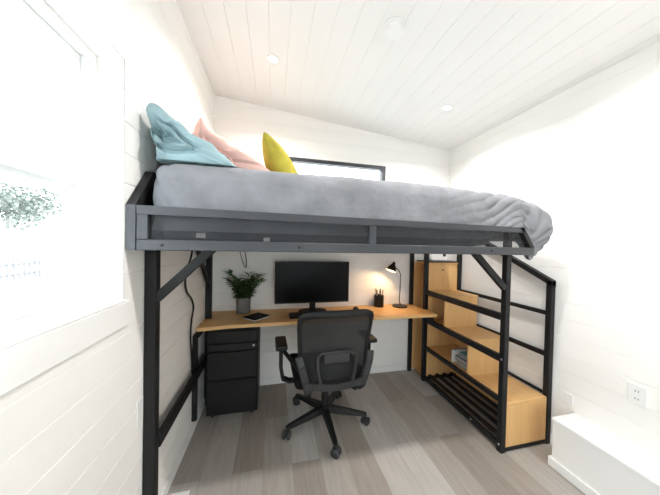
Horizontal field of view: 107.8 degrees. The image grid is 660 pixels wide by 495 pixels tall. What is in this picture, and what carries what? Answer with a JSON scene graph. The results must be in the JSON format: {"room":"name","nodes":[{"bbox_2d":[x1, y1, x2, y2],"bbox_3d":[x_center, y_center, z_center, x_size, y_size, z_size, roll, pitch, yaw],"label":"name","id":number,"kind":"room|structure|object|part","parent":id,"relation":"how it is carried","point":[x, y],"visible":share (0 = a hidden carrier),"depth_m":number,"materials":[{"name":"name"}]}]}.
{"room":"bedroom","nodes":[
{"label":"bedroom","id":0,"kind":"room"},
{"bbox_2d":[0,0,213,494],"bbox_3d":[-0.613,0.018,-0.238,0.140,2.846,5.213,1,1,-13],"label":"wall","id":1,"kind":"structure","parent":0,"point":[69,429],"depth_m":0.95,"materials":[{"name":"white paint"}]},
{"bbox_2d":[0,0,129,396],"bbox_3d":[-0.778,-0.201,0.450,0.182,1.047,1.036,1,1,-13],"label":"window","id":2,"kind":"structure","parent":1,"relation":"in","point":[36,336],"depth_m":0.81,"materials":[{"name":"white wood"}]},
{"bbox_3d":[-0.839,-0.454,0.430,0.030,0.502,0.954,1,1,-13],"label":"sash","id":3,"kind":"part","parent":2,"relation":"part of","materials":[{"name":"white"}]},
{"bbox_3d":[-0.817,-0.021,0.445,0.030,0.442,0.954,1,1,-13],"label":"sash","id":4,"kind":"part","parent":2,"relation":"part of","materials":[{"name":"white"}]},
{"bbox_2d":[136,396,142,427],"bbox_3d":[-0.857,0.740,1.084,0.006,0.115,0.050,1,1,-13],"label":"switch plate","id":5,"kind":"object","parent":1,"relation":"attached to","point":[139,405],"visible":1,"depth_m":1.08,"materials":[{"name":"white plastic"}]},
{"bbox_2d":[160,398,204,494],"bbox_3d":[-0.568,1.406,-0.199,0.012,0.070,5.213,1,1,-13],"label":"baseboard","id":6,"kind":"structure","parent":1,"relation":"attached to","point":[176,465],"depth_m":1.58,"materials":[{"name":"white wood"}]},
{"bbox_2d":[212,95,449,377],"bbox_3d":[0.124,-0.012,2.681,2.615,2.846,0.140,1,1,-13],"label":"wall","id":7,"kind":"structure","parent":0,"point":[243,125],"depth_m":2.55,"materials":[{"name":"white paint"}]},
{"bbox_2d":[260,364,414,385],"bbox_3d":[0.112,1.377,2.628,2.615,0.070,0.012,1,1,-13],"label":"baseboard","id":8,"kind":"structure","parent":7,"relation":"attached to","point":[272,380],"depth_m":2.72,"materials":[{"name":"white wood"}]},
{"bbox_2d":[290,157,385,180],"bbox_3d":[0.026,-0.686,2.605,1.205,0.472,0.076,1,1,-13],"label":"window","id":9,"kind":"structure","parent":7,"relation":"in","point":[382,169],"depth_m":2.60,"materials":[{"name":"clear glass"},{"name":"black aluminum"}]},
{"bbox_2d":[167,369,584,494],"bbox_3d":[0.698,1.494,0.097,2.895,0.060,5.493,1,1,-13],"label":"floor","id":10,"kind":"structure","parent":0,"point":[414,441],"depth_m":1.69,"materials":[{"name":"wood"}]},
{"bbox_2d":[171,490,189,494],"bbox_3d":[-0.835,1.408,1.280,0.098,0.008,0.215,1,1,-13],"label":"floor vent","id":11,"kind":"object","parent":10,"relation":"in","point":[183,492],"visible":1,"depth_m":1.38,"materials":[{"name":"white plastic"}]},
{"bbox_2d":[206,327,260,417],"bbox_3d":[-0.835,1.032,2.132,0.395,0.735,0.371,1,1,-13],"label":"filing cabinet","id":12,"kind":"object","parent":10,"relation":"on","point":[233,354],"visible":0.95,"depth_m":1.96,"materials":[{"name":"black metal"}]},
{"bbox_3d":[-0.801,1.215,1.972,0.383,0.275,0.014,1,1,-13],"label":"drawer","id":13,"kind":"part","parent":12,"relation":"part of","materials":[{"name":"black metal"}]},
{"bbox_3d":[-0.791,0.808,1.962,0.383,0.060,0.022,1,1,-13],"label":"pull rail","id":14,"kind":"part","parent":12,"relation":"part of","materials":[{"name":"black metal"}]},
{"bbox_3d":[-0.795,0.953,1.968,0.383,0.210,0.014,1,1,-13],"label":"drawer","id":15,"kind":"part","parent":12,"relation":"part of","materials":[{"name":"black metal"}]},
{"bbox_3d":[-0.790,0.723,1.965,0.383,0.090,0.014,1,1,-13],"label":"drawer","id":16,"kind":"part","parent":12,"relation":"part of","materials":[{"name":"black metal"}]},
{"bbox_2d":[275,309,376,458],"bbox_3d":[-0.027,0.918,1.927,0.807,1.002,0.681,1,1,-15],"label":"office chair","id":17,"kind":"object","parent":10,"relation":"on","point":[335,354],"visible":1,"depth_m":1.67,"materials":[{"name":"black plastic"}]},
{"bbox_3d":[-0.047,0.992,2.000,0.545,0.121,0.534,1,1,-15],"label":"seat","id":18,"kind":"part","parent":17,"relation":"part of","materials":[{"name":"black fabric"}]},
{"bbox_3d":[-0.198,1.313,1.862,0.303,0.066,0.061,1,1,-33],"label":"arm","id":19,"kind":"part","parent":17,"relation":"part of","materials":[{"name":"black plastic"}]},
{"bbox_3d":[-0.186,1.310,2.078,0.303,0.066,0.061,2,1,39],"label":"arm","id":20,"kind":"part","parent":17,"relation":"part of","materials":[{"name":"black plastic"}]},
{"bbox_3d":[0.003,1.319,1.784,0.061,0.066,0.304,1,1,-15],"label":"arm","id":21,"kind":"part","parent":17,"relation":"part of","materials":[{"name":"black plastic"}]},
{"bbox_3d":[0.023,1.314,2.135,0.061,0.066,0.303,2,1,21],"label":"arm","id":22,"kind":"part","parent":17,"relation":"part of","materials":[{"name":"black plastic"}]},
{"bbox_3d":[0.045,0.686,1.665,0.547,0.526,0.127,1,1,-15],"label":"frame","id":23,"kind":"part","parent":17,"relation":"part of","materials":[{"name":"black plastic"}]},
{"bbox_3d":[0.049,0.805,1.640,0.296,0.225,0.033,1,1,-15],"label":"lumbar frame","id":24,"kind":"part","parent":17,"relation":"part of","materials":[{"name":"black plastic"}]},
{"bbox_3d":[0.141,1.319,1.953,0.303,0.066,0.061,1,1,3],"label":"arm","id":25,"kind":"part","parent":17,"relation":"part of","materials":[{"name":"black plastic"}]},
{"bbox_2d":[126,171,534,494],"bbox_3d":[0.071,0.541,1.884,2.167,1.762,1.384,1,1,-13],"label":"bed","id":26,"kind":"object","parent":10,"relation":"on","point":[141,212],"visible":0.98,"depth_m":1.13,"materials":[{"name":"black metal"}]},
{"bbox_3d":[-0.848,0.711,1.143,0.049,1.408,0.046,1,1,-13],"label":"post","id":27,"kind":"part","parent":26,"relation":"part of","materials":[{"name":"black metal"}]},
{"bbox_3d":[-0.947,0.929,1.644,0.020,0.074,0.967,1,1,-13],"label":"rail","id":28,"kind":"part","parent":26,"relation":"part of","materials":[{"name":"black metal"}]},
{"bbox_2d":[184,251,193,371],"bbox_3d":[-0.969,0.450,1.663,0.021,0.908,0.183,1,1,-13],"label":"power cord","id":29,"kind":"object","parent":26,"relation":"hanging from","point":[191,254],"visible":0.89,"depth_m":1.70,"materials":[{"name":"black plastic"}]},
{"bbox_3d":[-1.075,0.690,2.129,0.046,1.408,0.046,1,1,-13],"label":"post","id":30,"kind":"part","parent":26,"relation":"part of","materials":[{"name":"black metal"}]},
{"bbox_2d":[191,304,436,421],"bbox_3d":[-0.029,0.977,2.304,2.176,0.674,0.553,1,1,-13],"label":"desk","id":31,"kind":"object","parent":26,"relation":"attached to","point":[219,320],"visible":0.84,"depth_m":2.18,"materials":[{"name":"brown wood"}]},
{"bbox_3d":[-1.015,0.979,1.810,0.032,0.644,0.035,1,1,-13],"label":"leg","id":32,"kind":"part","parent":31,"relation":"part of","materials":[{"name":"black metal"}]},
{"bbox_2d":[222,270,267,313],"bbox_3d":[-0.813,0.419,2.307,0.424,0.406,0.278,1,1,-13],"label":"potted plant","id":33,"kind":"object","parent":31,"relation":"on","point":[243,297],"visible":1,"depth_m":2.27,"materials":[{"name":"green plant"}]},
{"bbox_3d":[-0.828,0.547,2.304,0.132,0.150,0.132,1,1,-13],"label":"pot","id":34,"kind":"part","parent":33,"relation":"part of","materials":[{"name":"grey concrete"}]},
{"bbox_2d":[242,312,270,321],"bbox_3d":[-0.657,0.621,2.156,0.163,0.014,0.185,2,1,31],"label":"notebook","id":35,"kind":"object","parent":31,"relation":"on","point":[255,317],"visible":1,"depth_m":2.14,"materials":[{"name":"black paper"}]},
{"bbox_2d":[289,312,305,318],"bbox_3d":[-0.158,0.626,2.245,0.440,0.024,0.130,1,1,-13],"label":"keyboard","id":36,"kind":"object","parent":31,"relation":"on","point":[293,315],"visible":0.27,"depth_m":2.19,"materials":[{"name":"black plastic"}]},
{"bbox_2d":[274,261,348,311],"bbox_3d":[-0.170,0.387,2.392,0.740,0.496,0.170,1,1,-13],"label":"monitor","id":37,"kind":"object","parent":31,"relation":"on","point":[311,282],"visible":0.85,"depth_m":2.37,"materials":[{"name":"black plastic"}]},
{"bbox_2d":[374,294,383,307],"bbox_3d":[0.536,0.584,2.642,0.104,0.125,0.104,1,1,-13],"label":"pen cup","id":38,"kind":"object","parent":31,"relation":"on","point":[378,300],"visible":0.98,"depth_m":2.60,"materials":[{"name":"black plastic"}]},
{"bbox_2d":[386,262,406,307],"bbox_3d":[0.723,0.402,2.638,0.278,0.497,0.163,1,1,-20],"label":"desk lamp","id":39,"kind":"object","parent":31,"relation":"on","point":[392,268],"visible":1,"depth_m":2.61,"materials":[{"name":"black metal"}]},
{"bbox_3d":[0.657,0.215,2.583,0.110,0.125,0.115,1,1,-13],"label":"lamp shade","id":40,"kind":"part","parent":39,"relation":"part of","materials":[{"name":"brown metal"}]},
{"bbox_3d":[0.729,0.416,2.631,0.134,0.442,0.015,1,1,-30],"label":"lamp arm","id":41,"kind":"part","parent":39,"relation":"part of","materials":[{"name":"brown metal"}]},
{"bbox_2d":[163,230,488,245],"bbox_3d":[-0.023,-0.115,1.855,1.770,0.168,1.232,1,1,-13],"label":"mattress","id":42,"kind":"object","parent":26,"relation":"on","point":[181,235],"visible":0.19,"depth_m":1.22,"materials":[{"name":"white fabric"}]},
{"bbox_2d":[152,164,552,259],"bbox_3d":[0.186,-0.168,1.884,2.274,0.432,1.328,1,1,-13],"label":"duvet","id":43,"kind":"object","parent":42,"relation":"on","point":[175,185],"visible":0.84,"depth_m":1.19,"materials":[{"name":"grey fabric"}]},
{"bbox_2d":[146,103,237,167],"bbox_3d":[-0.660,-0.517,1.291,0.400,0.252,0.487,1,1,-13],"label":"pillow","id":44,"kind":"object","parent":43,"relation":"on","point":[174,143],"visible":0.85,"depth_m":1.08,"materials":[{"name":"blue fabric"}]},
{"bbox_2d":[192,118,269,170],"bbox_3d":[-0.704,-0.627,1.828,0.553,0.455,0.595,1,1,-13],"label":"pillow","id":45,"kind":"object","parent":43,"relation":"on","point":[240,159],"visible":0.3,"depth_m":1.58,"materials":[{"name":"pink fabric"}]},
{"bbox_2d":[262,132,297,173],"bbox_3d":[-0.377,-0.588,1.882,0.288,0.403,0.440,1,1,-13],"label":"cushion","id":46,"kind":"object","parent":43,"relation":"on","point":[275,157],"visible":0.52,"depth_m":1.69,"materials":[{"name":"yellow fabric"}]},
{"bbox_3d":[0.179,-0.129,1.204,1.971,0.051,0.030,1,1,-13],"label":"guard rail","id":47,"kind":"part","parent":26,"relation":"part of","materials":[{"name":"metal"}]},
{"bbox_3d":[0.214,0.006,1.215,2.052,0.044,0.030,1,1,-13],"label":"guard rail","id":48,"kind":"part","parent":26,"relation":"part of","materials":[{"name":"metal"}]},
{"bbox_3d":[0.933,0.724,2.780,0.040,1.408,0.032,1,1,-13],"label":"post","id":49,"kind":"part","parent":26,"relation":"part of","materials":[{"name":"black metal"}]},
{"bbox_2d":[411,232,555,453],"bbox_3d":[1.305,0.607,2.286,0.454,1.672,1.149,1,1,-13],"label":"staircase","id":50,"kind":"structure","parent":10,"relation":"on","point":[523,414],"depth_m":2.05,"materials":[{"name":"black metal"},{"name":"light oak wood"}]},
{"bbox_3d":[1.023,0.732,2.591,0.040,1.400,0.040,1,1,-13],"label":"post","id":51,"kind":"part","parent":50,"relation":"part of","materials":[{"name":"black metal"}]},
{"bbox_3d":[1.154,0.789,2.836,0.413,1.224,0.016,1,1,-13],"label":"panel","id":52,"kind":"part","parent":50,"relation":"part of","materials":[{"name":"brown wood"}]},
{"bbox_3d":[1.214,0.156,2.727,0.368,0.012,0.232,1,1,-13],"label":"edge trim","id":53,"kind":"part","parent":50,"relation":"part of","materials":[{"name":"black metal"}]},
{"bbox_2d":[434,319,443,325],"bbox_3d":[1.248,0.787,2.500,0.354,0.012,0.241,1,1,-13],"label":"shelf","id":54,"kind":"object","parent":50,"relation":"attached to","point":[441,321],"depth_m":2.54,"materials":[{"name":"brown wood"}]},
{"bbox_3d":[1.210,1.241,2.631,0.354,0.310,0.012,1,1,-13],"label":"panel","id":55,"kind":"part","parent":50,"relation":"part of","materials":[{"name":"brown wood"}]},
{"bbox_3d":[1.220,0.776,2.623,0.354,0.580,0.012,1,1,-13],"label":"panel","id":56,"kind":"part","parent":50,"relation":"part of","materials":[{"name":"brown wood"}]},
{"bbox_2d":[429,345,466,372],"bbox_3d":[1.276,1.086,2.359,0.354,0.021,0.541,1,1,-13],"label":"shelf","id":57,"kind":"object","parent":50,"relation":"attached to","point":[445,351],"depth_m":2.48,"materials":[{"name":"brown wood"}]},
{"bbox_3d":[1.426,0.629,2.683,0.038,1.620,0.040,1,1,-13],"label":"post","id":58,"kind":"part","parent":50,"relation":"part of","materials":[{"name":"black metal"}]},
{"bbox_2d":[451,348,465,361],"bbox_3d":[1.220,1.017,2.280,0.155,0.115,0.020,1,1,-13],"label":"book","id":59,"kind":"object","parent":50,"relation":"on","point":[457,351],"visible":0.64,"depth_m":2.27,"materials":[{"name":"white paper"}]},
{"bbox_3d":[1.112,1.399,2.157,0.028,0.036,0.873,1,1,-13],"label":"rail","id":60,"kind":"part","parent":50,"relation":"part of","materials":[{"name":"black metal"}]},
{"bbox_3d":[1.118,1.079,2.152,0.028,0.036,0.873,1,1,-13],"label":"rail","id":61,"kind":"part","parent":50,"relation":"part of","materials":[{"name":"black metal"}]},
{"bbox_3d":[1.426,0.781,2.547,0.014,0.580,0.254,1,1,-13],"label":"panel","id":62,"kind":"part","parent":50,"relation":"part of","materials":[{"name":"brown wood"}]},
{"bbox_2d":[456,360,466,370],"bbox_3d":[1.274,1.053,2.168,0.200,0.050,0.135,1,1,-13],"label":"book","id":63,"kind":"object","parent":50,"relation":"on","point":[459,364],"visible":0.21,"depth_m":2.15,"materials":[{"name":"white paper"}]},
{"bbox_2d":[455,355,466,365],"bbox_3d":[1.265,1.010,2.167,0.200,0.034,0.150,1,1,-13],"label":"book","id":64,"kind":"object","parent":63,"relation":"on","point":[457,357],"visible":0.21,"depth_m":2.15,"materials":[{"name":"grey paper"}]},
{"bbox_3d":[1.269,0.982,2.163,0.175,0.019,0.130,1,1,-18],"label":"book","id":65,"kind":"object","parent":64,"relation":"on","visible":0},
{"bbox_2d":[459,352,466,358],"bbox_3d":[1.258,0.964,2.157,0.140,0.016,0.105,1,1,-7],"label":"book","id":66,"kind":"object","parent":65,"relation":"on","point":[464,354],"visible":0.29,"depth_m":2.16,"materials":[{"name":"paper"}]},
{"bbox_3d":[1.125,0.783,2.147,0.028,0.050,0.873,1,1,-13],"label":"rail","id":67,"kind":"part","parent":50,"relation":"part of","materials":[{"name":"black metal"}]},
{"bbox_3d":[1.131,0.486,2.143,0.028,0.050,0.873,1,1,-13],"label":"rail","id":68,"kind":"part","parent":50,"relation":"part of","materials":[{"name":"black metal"}]},
{"bbox_3d":[1.450,1.249,2.408,0.014,0.310,0.554,1,1,-13],"label":"panel","id":69,"kind":"part","parent":50,"relation":"part of","materials":[{"name":"brown wood"}]},
{"bbox_3d":[1.523,1.088,2.246,0.020,0.020,0.873,1,1,-13],"label":"rail","id":70,"kind":"part","parent":50,"relation":"part of","materials":[{"name":"black metal"}]},
{"bbox_3d":[1.536,0.483,2.236,0.020,0.032,0.873,1,1,-13],"label":"rail","id":71,"kind":"part","parent":50,"relation":"part of","materials":[{"name":"black metal"}]},
{"bbox_3d":[1.230,0.673,1.701,0.040,1.555,0.040,1,1,-13],"label":"post","id":72,"kind":"part","parent":50,"relation":"part of","materials":[{"name":"black metal"}]},
{"bbox_3d":[1.529,0.793,2.241,0.020,0.036,0.873,1,1,-13],"label":"rail","id":73,"kind":"part","parent":50,"relation":"part of","materials":[{"name":"black metal"}]},
{"bbox_3d":[1.547,0.028,2.209,0.038,0.502,0.913,1,1,-13],"label":"hand rail","id":74,"kind":"part","parent":50,"relation":"part of","materials":[{"name":"black metal"}]},
{"bbox_3d":[1.416,1.434,1.757,0.373,0.029,0.025,1,1,-13],"label":"foot rail","id":75,"kind":"part","parent":50,"relation":"part of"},
{"bbox_3d":[1.628,0.852,1.797,0.038,1.210,0.040,1,1,-13],"label":"post","id":76,"kind":"part","parent":50,"relation":"part of","materials":[{"name":"black metal"}]},
{"bbox_2d":[548,413,659,494],"bbox_3d":[1.822,1.318,0.562,0.218,0.325,2.219,1,1,-13],"label":"ledge","id":77,"kind":"object","parent":10,"relation":"on","point":[593,459],"visible":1,"depth_m":1.40,"materials":[{"name":"white paint"}]},
{"bbox_3d":[1.813,1.451,0.563,0.205,0.060,2.219,1,1,-13],"label":"moulding","id":78,"kind":"part","parent":77,"relation":"part of","materials":[{"name":"white paint"}]},
{"bbox_2d":[176,0,659,150],"bbox_3d":[0.758,-1.322,0.053,2.895,0.385,5.493,1,1,-13],"label":"ceiling","id":79,"kind":"structure","parent":0,"point":[493,61],"depth_m":1.59,"materials":[{"name":"white wood"}]},
{"bbox_2d":[267,54,278,63],"bbox_3d":[-0.415,-1.377,1.761,0.090,0.012,0.090,1,1,-13],"label":"recessed light","id":80,"kind":"object","parent":79,"relation":"in","point":[272,58],"visible":1,"depth_m":1.76,"materials":[{"name":"white plastic"}]},
{"bbox_2d":[384,17,406,39],"bbox_3d":[0.382,-1.272,1.413,0.132,0.048,0.132,1,1,-13],"label":"smoke detector","id":81,"kind":"object","parent":79,"relation":"attached to","point":[395,28],"visible":1,"depth_m":1.39,"materials":[{"name":"white plastic"}]},
{"bbox_2d":[441,105,452,110],"bbox_3d":[1.016,-1.211,2.091,0.090,0.012,0.090,1,1,-13],"label":"recessed light","id":82,"kind":"object","parent":79,"relation":"in","point":[445,107],"visible":1,"depth_m":2.09,"materials":[{"name":"white plastic"}]},
{"bbox_2d":[447,41,659,460],"bbox_3d":[2.068,0.190,0.388,0.140,2.596,5.213,1,1,-13],"label":"wall","id":83,"kind":"structure","parent":0,"point":[587,155],"depth_m":1.58,"materials":[{"name":"white paint"}]},
{"bbox_2d":[563,391,572,405],"bbox_3d":[1.673,1.060,1.693,0.006,0.070,0.060,1,1,-13],"label":"wall outlet","id":84,"kind":"object","parent":83,"relation":"attached to","point":[568,398],"visible":1,"depth_m":1.69,"materials":[{"name":"white plastic"}]},
{"bbox_2d":[627,382,647,408],"bbox_3d":[1.751,0.842,1.373,0.007,0.115,0.075,1,1,-13],"label":"wall outlet","id":85,"kind":"object","parent":83,"relation":"attached to","point":[637,395],"visible":1,"depth_m":1.37,"materials":[{"name":"white plastic"}]},
{"label":"outside","id":86,"kind":"structure","parent":0,"visible":0},
{"bbox_2d":[0,246,67,309],"bbox_3d":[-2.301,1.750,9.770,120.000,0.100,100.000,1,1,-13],"label":"ground","id":87,"kind":"structure","parent":86,"point":[53,282],"depth_m":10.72,"materials":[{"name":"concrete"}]},
{"bbox_2d":[0,173,20,207],"bbox_3d":[-18.797,-1.511,12.232,3.535,5.644,3.768,1,1,-13],"label":"tree","id":88,"kind":"object","parent":87,"relation":"on","point":[3,204],"visible":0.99,"depth_m":13.30,"materials":[{"name":"green plant"}]},
{"bbox_2d":[0,257,43,282],"bbox_3d":[-13.485,0.967,9.264,0.080,1.000,5.300,1,1,-13],"label":"fence","id":89,"kind":"object","parent":87,"relation":"on","point":[35,262],"visible":0.99,"depth_m":10.69,"materials":[{"name":"white wood"}]},
{"bbox_2d":[0,187,48,266],"bbox_3d":[-20.487,-1.342,15.258,3.656,5.139,3.388,0,1,-42],"label":"tree","id":90,"kind":"object","parent":87,"relation":"on","point":[18,210],"visible":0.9,"depth_m":15.33,"materials":[{"name":"green plant"}]},
{"bbox_3d":[-20.463,-2.460,15.241,3.656,2.902,3.388,0,1,-42],"label":"crown","id":91,"kind":"part","parent":90,"relation":"part of","materials":[{"name":"green plant"}]},
{"bbox_2d":[0,183,67,261],"bbox_3d":[-22.108,-1.804,18.062,3.642,5.907,3.595,1,1,-13],"label":"tree","id":92,"kind":"object","parent":87,"relation":"on","point":[50,207],"visible":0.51,"depth_m":18.06,"materials":[{"name":"green plant"}]},
{"bbox_3d":[-22.076,-3.331,18.038,3.642,2.853,3.596,1,1,-13],"label":"crown","id":93,"kind":"part","parent":92,"relation":"part of","materials":[{"name":"green plant"}]}
]}

